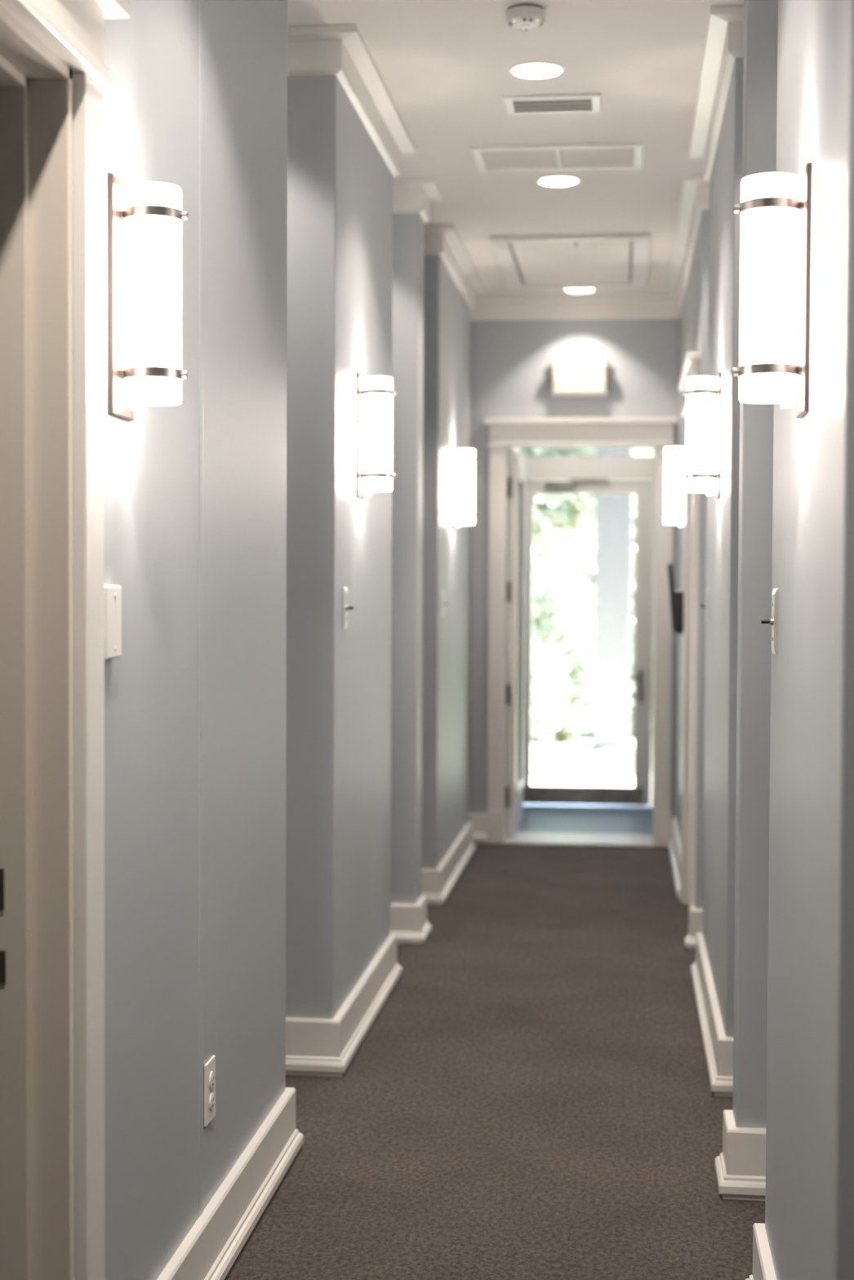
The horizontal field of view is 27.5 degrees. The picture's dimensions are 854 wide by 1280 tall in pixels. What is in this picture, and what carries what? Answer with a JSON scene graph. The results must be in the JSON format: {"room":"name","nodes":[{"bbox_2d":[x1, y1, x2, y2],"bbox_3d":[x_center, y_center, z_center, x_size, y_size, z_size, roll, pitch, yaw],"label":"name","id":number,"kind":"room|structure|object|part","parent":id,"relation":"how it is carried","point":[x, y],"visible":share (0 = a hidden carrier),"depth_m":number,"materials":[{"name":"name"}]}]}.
{"room":"hallway","nodes":[
{"label":"hallway","id":0,"kind":"room"},
{"bbox_2d":[103,0,393,1279],"bbox_3d":[-0.680,-0.205,4.149,0.750,2.810,3.370,0,2,6],"label":"wall","id":1,"kind":"structure","parent":0,"point":[151,120],"depth_m":3.50,"materials":[{"name":"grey paint"}]},
{"bbox_2d":[104,585,121,659],"bbox_3d":[-0.471,-0.027,2.594,0.018,0.110,0.076,0,2,6],"label":"wall box","id":2,"kind":"object","parent":1,"relation":"attached to","point":[113,593],"visible":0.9,"depth_m":2.58,"materials":[{"name":"white plastic"}]},
{"bbox_2d":[107,173,188,420],"bbox_3d":[-0.416,-0.518,2.650,0.109,0.358,0.112,0,2,6],"label":"wall sconce","id":3,"kind":"object","parent":1,"relation":"attached to","point":[145,219],"visible":1,"depth_m":2.61,"materials":[{"name":"white glass"}]},
{"bbox_3d":[-0.466,-0.519,2.655,0.009,0.358,0.112,0,2,6],"label":"plate","id":4,"kind":"part","parent":3,"relation":"part of","materials":[{"name":"silver metal"}]},
{"bbox_3d":[-0.416,-0.523,2.650,0.085,0.324,0.085,0,2,6],"label":"lamp shade","id":5,"kind":"part","parent":3,"relation":"part of","materials":[{"name":"white glass"}]},
{"bbox_2d":[198,0,204,1217],"bbox_3d":[-0.412,-0.190,3.183,0.003,2.500,0.040,0,2,6],"label":"trim","id":6,"kind":"structure","parent":1,"relation":"attached to","point":[201,701],"depth_m":3.18,"materials":[{"name":"blue paint"}]},
{"bbox_2d":[204,1055,215,1126],"bbox_3d":[-0.406,0.846,3.272,0.009,0.116,0.072,0,2,6],"label":"power outlet","id":7,"kind":"object","parent":1,"relation":"attached to","point":[210,1067],"visible":1,"depth_m":3.26,"materials":[{"name":"white plastic"}]},
{"bbox_2d":[208,1071,214,1088],"bbox_3d":[-0.404,0.826,3.271,0.004,0.033,0.033,0,2,6],"label":"socket","id":8,"kind":"object","parent":7,"relation":"attached to","point":[211,1073],"depth_m":3.26,"materials":[{"name":"grey plastic"}]},
{"bbox_2d":[208,1092,214,1110],"bbox_3d":[-0.404,0.866,3.272,0.004,0.033,0.033,0,2,6],"label":"socket","id":9,"kind":"object","parent":7,"relation":"attached to","point":[211,1095],"depth_m":3.26,"materials":[{"name":"grey plastic"}]},
{"bbox_2d":[156,813,486,1279],"bbox_3d":[-0.455,1.057,5.789,0.808,0.148,6.408,0,2,6],"label":"baseboard","id":10,"kind":"structure","parent":1,"relation":"attached to","point":[314,1046],"depth_m":4.66,"materials":[{"name":"white wood"}]},
{"bbox_2d":[342,586,353,629],"bbox_3d":[-0.216,-0.088,4.810,0.027,0.115,0.072,0,2,6],"label":"switch","id":11,"kind":"object","parent":1,"relation":"attached to","point":[345,607],"visible":1,"depth_m":4.79,"materials":[{"name":"silver metal"}]},
{"bbox_3d":[-0.226,-0.089,4.811,0.007,0.115,0.072,0,2,6],"label":"plate","id":12,"kind":"part","parent":11,"relation":"part of","materials":[{"name":"silver metal"}]},
{"bbox_2d":[355,372,396,498],"bbox_3d":[-0.143,-0.591,5.048,0.109,0.358,0.112,0,2,6],"label":"wall sconce","id":13,"kind":"object","parent":1,"relation":"attached to","point":[375,394],"visible":1,"depth_m":5.01,"materials":[{"name":"white glass"}]},
{"bbox_3d":[-0.193,-0.591,5.054,0.009,0.358,0.112,0,2,6],"label":"plate","id":14,"kind":"part","parent":13,"relation":"part of","materials":[{"name":"silver metal"}]},
{"bbox_3d":[-0.143,-0.596,5.048,0.085,0.324,0.085,0,2,6],"label":"lamp shade","id":15,"kind":"part","parent":13,"relation":"part of","materials":[{"name":"white glass"}]},
{"bbox_2d":[287,23,679,320],"bbox_3d":[-0.277,-1.502,2.942,1.762,0.120,11.870,0,2,6],"label":"trim","id":16,"kind":"structure","parent":1,"relation":"attached to","point":[341,51],"depth_m":6.28,"materials":[{"name":"white wood"}]},
{"bbox_2d":[421,254,470,869],"bbox_3d":[-0.251,-0.318,7.888,0.758,2.810,1.430,0,2,6],"label":"wall","id":17,"kind":"structure","parent":0,"point":[446,313],"depth_m":7.34,"materials":[{"name":"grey paint"}]},
{"bbox_2d":[440,589,448,617],"bbox_3d":[0.076,-0.154,7.307,0.027,0.115,0.072,0,2,6],"label":"switch","id":18,"kind":"object","parent":17,"relation":"attached to","point":[443,602],"visible":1,"depth_m":7.28,"materials":[{"name":"silver metal"}]},
{"bbox_3d":[0.066,-0.154,7.308,0.007,0.115,0.072,0,2,6],"label":"plate","id":19,"kind":"part","parent":18,"relation":"part of","materials":[{"name":"silver metal"}]},
{"bbox_2d":[450,446,476,528],"bbox_3d":[0.166,-0.670,7.694,0.109,0.358,0.112,0,2,6],"label":"wall sconce","id":20,"kind":"object","parent":17,"relation":"attached to","point":[463,461],"visible":1,"depth_m":7.66,"materials":[{"name":"white glass"}]},
{"bbox_3d":[0.116,-0.671,7.700,0.009,0.358,0.112,0,2,6],"label":"plate","id":21,"kind":"part","parent":20,"relation":"part of","materials":[{"name":"silver metal"}]},
{"bbox_3d":[0.166,-0.675,7.694,0.085,0.324,0.085,0,2,6],"label":"lamp shade","id":22,"kind":"part","parent":20,"relation":"part of","materials":[{"name":"white glass"}]},
{"bbox_2d":[224,803,764,1279],"bbox_3d":[-0.575,1.249,3.889,4.400,0.120,13.520,0,2,6],"label":"floor","id":23,"kind":"structure","parent":0,"point":[531,1096],"depth_m":4.41,"materials":[{"name":"brown carpet"}]},
{"bbox_2d":[506,448,510,786],"bbox_3d":[0.982,-0.355,10.400,2.800,2.900,0.100,0,2,6],"label":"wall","id":24,"kind":"structure","parent":0,"point":[508,448],"depth_m":10.41,"materials":[{"name":"paint"}]},
{"bbox_2d":[510,447,655,808],"bbox_3d":[0.935,-0.241,10.396,0.882,2.473,0.145,0,2,6],"label":"door","id":25,"kind":"structure","parent":24,"relation":"in","point":[636,475],"depth_m":10.35,"materials":[{"name":"white wood"}]},
{"bbox_3d":[0.932,0.929,10.411,0.718,0.108,0.007,0,2,6],"label":"kick plate","id":26,"kind":"part","parent":25,"relation":"part of","materials":[{"name":"silver metal"}]},
{"bbox_3d":[0.962,-0.948,10.316,0.230,0.008,0.015,0,2,6],"label":"closer arm","id":27,"kind":"part","parent":25,"relation":"part of","materials":[{"name":"grey paint"}]},
{"bbox_3d":[1.241,0.274,10.332,0.080,0.190,0.056,0,2,6],"label":"lever handle","id":28,"kind":"part","parent":25,"relation":"part of","materials":[{"name":"grey paint"}]},
{"bbox_2d":[287,0,743,297],"bbox_3d":[-0.647,-1.682,3.044,4.400,0.250,12.000,0,2,6],"label":"ceiling","id":29,"kind":"structure","parent":0,"point":[443,64],"depth_m":5.21,"materials":[{"name":"white paint"}]},
{"bbox_2d":[506,3,545,30],"bbox_3d":[0.249,-1.574,4.410,0.100,0.044,0.100,0,2,6],"label":"smoke detector","id":30,"kind":"object","parent":29,"relation":"attached to","point":[526,16],"visible":1,"depth_m":4.38,"materials":[{"name":"grey paint"}]},
{"bbox_2d":[507,61,565,79],"bbox_3d":[0.310,-1.660,4.919,0.164,0.108,0.164,0,2,6],"label":"recessed light","id":31,"kind":"object","parent":29,"relation":"in","point":[529,69],"visible":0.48,"depth_m":4.97,"materials":[{"name":"white glass"}]},
{"bbox_2d":[502,93,601,115],"bbox_3d":[0.380,-1.617,5.260,0.290,0.009,0.196,0,2,6],"label":"ceiling vent","id":32,"kind":"object","parent":29,"relation":"in","point":[587,103],"visible":1,"depth_m":5.26,"materials":[{"name":"white plastic"}]},
{"bbox_2d":[470,142,644,173],"bbox_3d":[0.446,-1.634,5.906,0.570,0.013,0.338,0,2,6],"label":"ceiling vent","id":33,"kind":"object","parent":29,"relation":"in","point":[621,155],"visible":1,"depth_m":5.91,"materials":[{"name":"white plastic"}]},
{"bbox_3d":[0.316,-1.640,5.921,0.251,0.004,0.272,0,2,6],"label":"filter panel","id":34,"kind":"part","parent":33,"relation":"part of","materials":[{"name":"grey metal"}]},
{"bbox_3d":[0.576,-1.637,5.891,0.251,0.004,0.272,0,2,6],"label":"filter panel","id":35,"kind":"part","parent":33,"relation":"part of","materials":[{"name":"grey metal"}]},
{"bbox_2d":[535,175,581,186],"bbox_3d":[0.472,-1.701,6.259,0.164,0.108,0.164,0,2,6],"label":"recessed light","id":36,"kind":"object","parent":29,"relation":"in","point":[549,180],"visible":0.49,"depth_m":6.31,"materials":[{"name":"white"}]},
{"bbox_2d":[489,232,650,289],"bbox_3d":[0.659,-1.685,7.824,0.665,0.027,1.236,0,2,6],"label":"attic hatch","id":37,"kind":"object","parent":29,"relation":"attached to","point":[595,260],"visible":1,"depth_m":7.74,"materials":[{"name":"white paint"}]},
{"bbox_3d":[0.660,-1.693,7.823,0.496,0.010,1.052,0,2,6],"label":"panel","id":38,"kind":"part","parent":37,"relation":"part of","materials":[{"name":"white paint"}]},
{"bbox_2d":[562,288,595,293],"bbox_3d":[0.747,-1.769,8.541,0.164,0.108,0.164,0,2,6],"label":"recessed light","id":39,"kind":"object","parent":29,"relation":"in","point":[577,291],"visible":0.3,"depth_m":8.60,"materials":[{"name":"white"}]},
{"bbox_2d":[390,209,709,909],"bbox_3d":[0.473,-0.268,6.367,2.540,2.810,0.170,0,2,6],"label":"wall","id":40,"kind":"structure","parent":0,"point":[407,404],"depth_m":6.34,"materials":[{"name":"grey paint"}]},
{"bbox_2d":[467,318,679,817],"bbox_3d":[0.761,-0.345,8.900,2.540,2.810,0.130,0,2,6],"label":"wall","id":41,"kind":"structure","parent":0,"point":[508,359],"depth_m":8.83,"materials":[{"name":"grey paint"}]},
{"bbox_2d":[503,831,653,846],"bbox_3d":[0.789,1.033,9.044,0.755,0.008,0.380,0,2,6],"label":"trim","id":42,"kind":"structure","parent":41,"relation":"attached to","point":[521,837],"depth_m":9.00,"materials":[{"name":"silver metal"}]},
{"bbox_2d":[543,355,614,395],"bbox_3d":[0.767,-1.329,8.774,0.358,0.195,0.060,0,2,6],"label":"exit sign","id":43,"kind":"object","parent":41,"relation":"attached to","point":[571,375],"visible":1,"depth_m":8.75,"materials":[{"name":"white plastic"}]},
{"bbox_3d":[0.764,-1.328,8.748,0.244,0.171,0.004,0,2,6],"label":"panel","id":44,"kind":"part","parent":43,"relation":"part of","materials":[{"name":"white plastic"}]},
{"bbox_2d":[483,416,678,847],"bbox_3d":[0.818,-0.052,9.242,0.976,2.165,0.915,0,2,6],"label":"door frame","id":45,"kind":"structure","parent":41,"relation":"in","point":[505,433],"depth_m":8.85,"materials":[{"name":"white wood"}]},
{"bbox_3d":[0.354,-0.057,8.880,0.084,1.852,0.021,0,2,6],"label":"casing","id":46,"kind":"part","parent":45,"relation":"part of","materials":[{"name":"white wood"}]},
{"bbox_3d":[0.482,-0.035,9.379,0.006,1.640,0.520,0,2,6],"label":"glass pane","id":47,"kind":"part","parent":45,"relation":"part of","materials":[{"name":"clear glass"}]},
{"bbox_3d":[1.193,-0.050,8.784,0.083,1.852,0.021,0,2,6],"label":"casing","id":48,"kind":"part","parent":45,"relation":"part of","materials":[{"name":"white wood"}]},
{"bbox_2d":[675,57,742,1036],"bbox_3d":[1.402,-0.273,6.649,0.758,2.810,4.460,0,2,6],"label":"wall","id":49,"kind":"structure","parent":0,"point":[726,176],"depth_m":4.84,"materials":[{"name":"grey paint"}]},
{"bbox_2d":[661,447,684,526],"bbox_3d":[1.070,-0.661,7.531,0.109,0.358,0.112,0,2,6],"label":"wall sconce","id":50,"kind":"object","parent":49,"relation":"attached to","point":[674,457],"visible":0.91,"depth_m":7.49,"materials":[{"name":"white glass"}]},
{"bbox_2d":[668,817,681,900],"bbox_3d":[1.153,0.995,8.062,0.036,0.148,1.525,0,2,6],"label":"baseboard","id":51,"kind":"structure","parent":49,"relation":"attached to","point":[674,843],"depth_m":7.97,"materials":[{"name":"white wood"}]},
{"bbox_2d":[666,563,683,635],"bbox_3d":[1.067,-0.174,7.435,0.085,0.301,0.230,0,2,6],"label":"wall holder","id":52,"kind":"object","parent":49,"relation":"attached to","point":[676,597],"visible":0.84,"depth_m":7.33,"materials":[{"name":"black plastic"}]},
{"bbox_2d":[677,352,700,933],"bbox_3d":[1.078,0.029,6.789,0.188,2.155,1.023,0,2,6],"label":"door frame","id":53,"kind":"structure","parent":49,"relation":"in","point":[691,368],"depth_m":7.15,"materials":[{"name":"white wood"}]},
{"bbox_3d":[1.074,0.082,7.232,0.021,2.022,0.084,0,2,6],"label":"casing","id":54,"kind":"part","parent":53,"relation":"part of","materials":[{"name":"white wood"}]},
{"bbox_3d":[0.975,0.108,6.362,0.021,2.022,0.081,0,2,6],"label":"casing","id":55,"kind":"part","parent":53,"relation":"part of","materials":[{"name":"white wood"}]},
{"bbox_2d":[681,371,721,499],"bbox_3d":[0.789,-0.585,5.013,0.109,0.358,0.112,0,2,6],"label":"wall sconce","id":56,"kind":"object","parent":49,"relation":"attached to","point":[703,393],"visible":1,"depth_m":4.97,"materials":[{"name":"white glass"}]},
{"bbox_3d":[0.838,-0.585,5.007,0.009,0.358,0.112,0,2,6],"label":"plate","id":57,"kind":"part","parent":56,"relation":"part of","materials":[{"name":"silver metal"}]},
{"bbox_2d":[700,587,709,623],"bbox_3d":[0.894,-0.110,5.614,0.027,0.115,0.072,0,2,6],"label":"switch","id":58,"kind":"object","parent":49,"relation":"attached to","point":[706,606],"visible":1,"depth_m":5.58,"materials":[{"name":"silver metal"}]},
{"bbox_3d":[0.904,-0.110,5.613,0.007,0.115,0.072,0,2,6],"label":"plate","id":59,"kind":"part","parent":58,"relation":"part of","materials":[{"name":"silver metal"}]},
{"bbox_2d":[684,906,776,1279],"bbox_3d":[1.024,1.127,3.736,0.790,0.148,5.185,0,2,6],"label":"baseboard","id":60,"kind":"structure","parent":49,"relation":"attached to","point":[740,1167],"depth_m":3.81,"materials":[{"name":"white wood"}]},
{"bbox_2d":[733,0,777,1128],"bbox_3d":[1.062,-0.185,3.730,0.774,2.810,0.110,0,2,6],"label":"wall","id":61,"kind":"structure","parent":0,"point":[760,16],"depth_m":3.73,"materials":[{"name":"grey paint"}]},
{"bbox_2d":[764,0,853,1279],"bbox_3d":[0.939,-0.150,2.580,0.758,2.810,1.035,0,2,6],"label":"wall","id":62,"kind":"structure","parent":0,"point":[809,1197],"depth_m":2.40,"materials":[{"name":"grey paint"}]},
{"bbox_2d":[666,4,743,318],"bbox_3d":[1.161,-1.555,4.891,0.820,0.120,7.670,0,2,6],"label":"trim","id":63,"kind":"structure","parent":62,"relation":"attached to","point":[724,40],"depth_m":5.31,"materials":[{"name":"white wood"}]},
{"bbox_2d":[760,588,778,655],"bbox_3d":[0.596,-0.032,3.038,0.027,0.115,0.072,0,2,6],"label":"switch","id":64,"kind":"object","parent":62,"relation":"attached to","point":[773,620],"visible":1,"depth_m":3.01,"materials":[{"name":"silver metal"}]},
{"bbox_3d":[0.591,-0.033,3.038,0.016,0.008,0.008,0,2,6],"label":"knob","id":65,"kind":"part","parent":64,"relation":"part of","materials":[{"name":"black plastic"}]},
{"bbox_3d":[0.606,-0.032,3.036,0.007,0.115,0.072,0,2,6],"label":"plate","id":66,"kind":"part","parent":64,"relation":"part of","materials":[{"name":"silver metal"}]},
{"bbox_2d":[731,161,811,418],"bbox_3d":[0.506,-0.512,2.575,0.109,0.358,0.112,0,2,6],"label":"wall sconce","id":67,"kind":"object","parent":62,"relation":"attached to","point":[775,209],"visible":1,"depth_m":2.54,"materials":[{"name":"white glass"}]},
{"bbox_3d":[0.506,-0.517,2.575,0.085,0.324,0.085,0,2,6],"label":"lamp shade","id":68,"kind":"part","parent":67,"relation":"part of","materials":[{"name":"white glass"}]},
{"bbox_3d":[0.556,-0.511,2.570,0.009,0.358,0.112,0,2,6],"label":"plate","id":69,"kind":"part","parent":67,"relation":"part of","materials":[{"name":"silver metal"}]},
{"bbox_3d":[-0.606,-1.160,1.980,0.130,0.768,0.865,0,2,6],"label":"wall","id":70,"kind":"structure","parent":0,"visible":0},
{"bbox_2d":[0,0,129,1279],"bbox_3d":[-0.590,0.170,2.018,0.185,2.152,1.115,0,2,6],"label":"door","id":71,"kind":"structure","parent":70,"relation":"in","point":[55,78],"depth_m":2.43,"materials":[{"name":"white wood"}]},
{"bbox_3d":[-0.611,0.347,2.428,0.044,0.058,0.004,0,2,6],"label":"strike plate","id":72,"kind":"part","parent":71,"relation":"part of","materials":[{"name":"brown metal"}]},
{"bbox_3d":[-0.610,0.455,2.431,0.046,0.045,0.004,0,2,6],"label":"strike plate","id":73,"kind":"part","parent":71,"relation":"part of","materials":[{"name":"brown metal"}]},
{"bbox_3d":[-0.484,0.220,2.495,0.021,2.022,0.087,0,2,6],"label":"casing","id":74,"kind":"part","parent":71,"relation":"part of","materials":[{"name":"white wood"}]},
{"label":"outside","id":75,"kind":"structure","parent":0,"visible":0},
{"bbox_2d":[530,766,651,805],"bbox_3d":[1.321,1.122,11.715,28.000,0.270,2.500,0,2,6],"label":"ground","id":76,"kind":"structure","parent":75,"point":[540,775],"depth_m":12.22,"materials":[{"name":"concrete"}]},
{"bbox_2d":[589,447,634,775],"bbox_3d":[1.340,-0.588,12.517,0.320,3.100,0.320,0,2,6],"label":"porch post","id":77,"kind":"object","parent":76,"relation":"on","point":[611,753],"visible":0.75,"depth_m":12.40,"materials":[{"name":"grey"}]},
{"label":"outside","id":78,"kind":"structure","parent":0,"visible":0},
{"bbox_2d":[530,644,652,767],"bbox_3d":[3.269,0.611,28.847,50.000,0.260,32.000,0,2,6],"label":"lawn","id":79,"kind":"structure","parent":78,"point":[551,753],"depth_m":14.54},
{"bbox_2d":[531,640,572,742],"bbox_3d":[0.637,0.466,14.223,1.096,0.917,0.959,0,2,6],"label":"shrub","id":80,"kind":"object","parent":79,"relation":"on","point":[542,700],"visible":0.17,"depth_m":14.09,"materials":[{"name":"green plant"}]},
{"bbox_2d":[531,523,595,742],"bbox_3d":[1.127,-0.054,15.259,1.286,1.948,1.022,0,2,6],"label":"shrub","id":81,"kind":"object","parent":79,"relation":"on","point":[564,628],"visible":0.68,"depth_m":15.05,"materials":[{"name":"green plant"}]},
{"bbox_3d":[1.203,0.297,15.176,0.489,1.187,0.317,0,2,6],"label":"stem","id":82,"kind":"part","parent":81,"relation":"part of","materials":[{"name":"green plant"}]},
{"bbox_2d":[516,447,644,716],"bbox_3d":[1.205,-1.100,18.308,2.418,3.787,1.787,0,2,6],"label":"tree","id":83,"kind":"object","parent":79,"relation":"on","point":[551,513],"visible":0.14,"depth_m":17.87,"materials":[{"name":"green plant"}]},
{"bbox_2d":[521,447,653,632],"bbox_3d":[2.565,-1.214,20.627,4.926,4.082,3.124,1,2,11],"label":"tree","id":84,"kind":"object","parent":79,"relation":"on","point":[647,451],"visible":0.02,"depth_m":20.29,"materials":[{"name":"green plant"}]},
{"bbox_2d":[591,578,653,736],"bbox_3d":[1.864,0.143,15.789,0.785,1.462,0.985,-1,2,-42],"label":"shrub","id":85,"kind":"object","parent":79,"relation":"on","point":[633,601],"visible":0.09,"depth_m":15.63,"materials":[{"name":"green plant"}]},
{"bbox_3d":[1.862,0.363,15.884,0.592,1.018,0.375,0,2,-23],"label":"stem","id":86,"kind":"part","parent":85,"relation":"part of","materials":[{"name":"green plant"}]}
]}

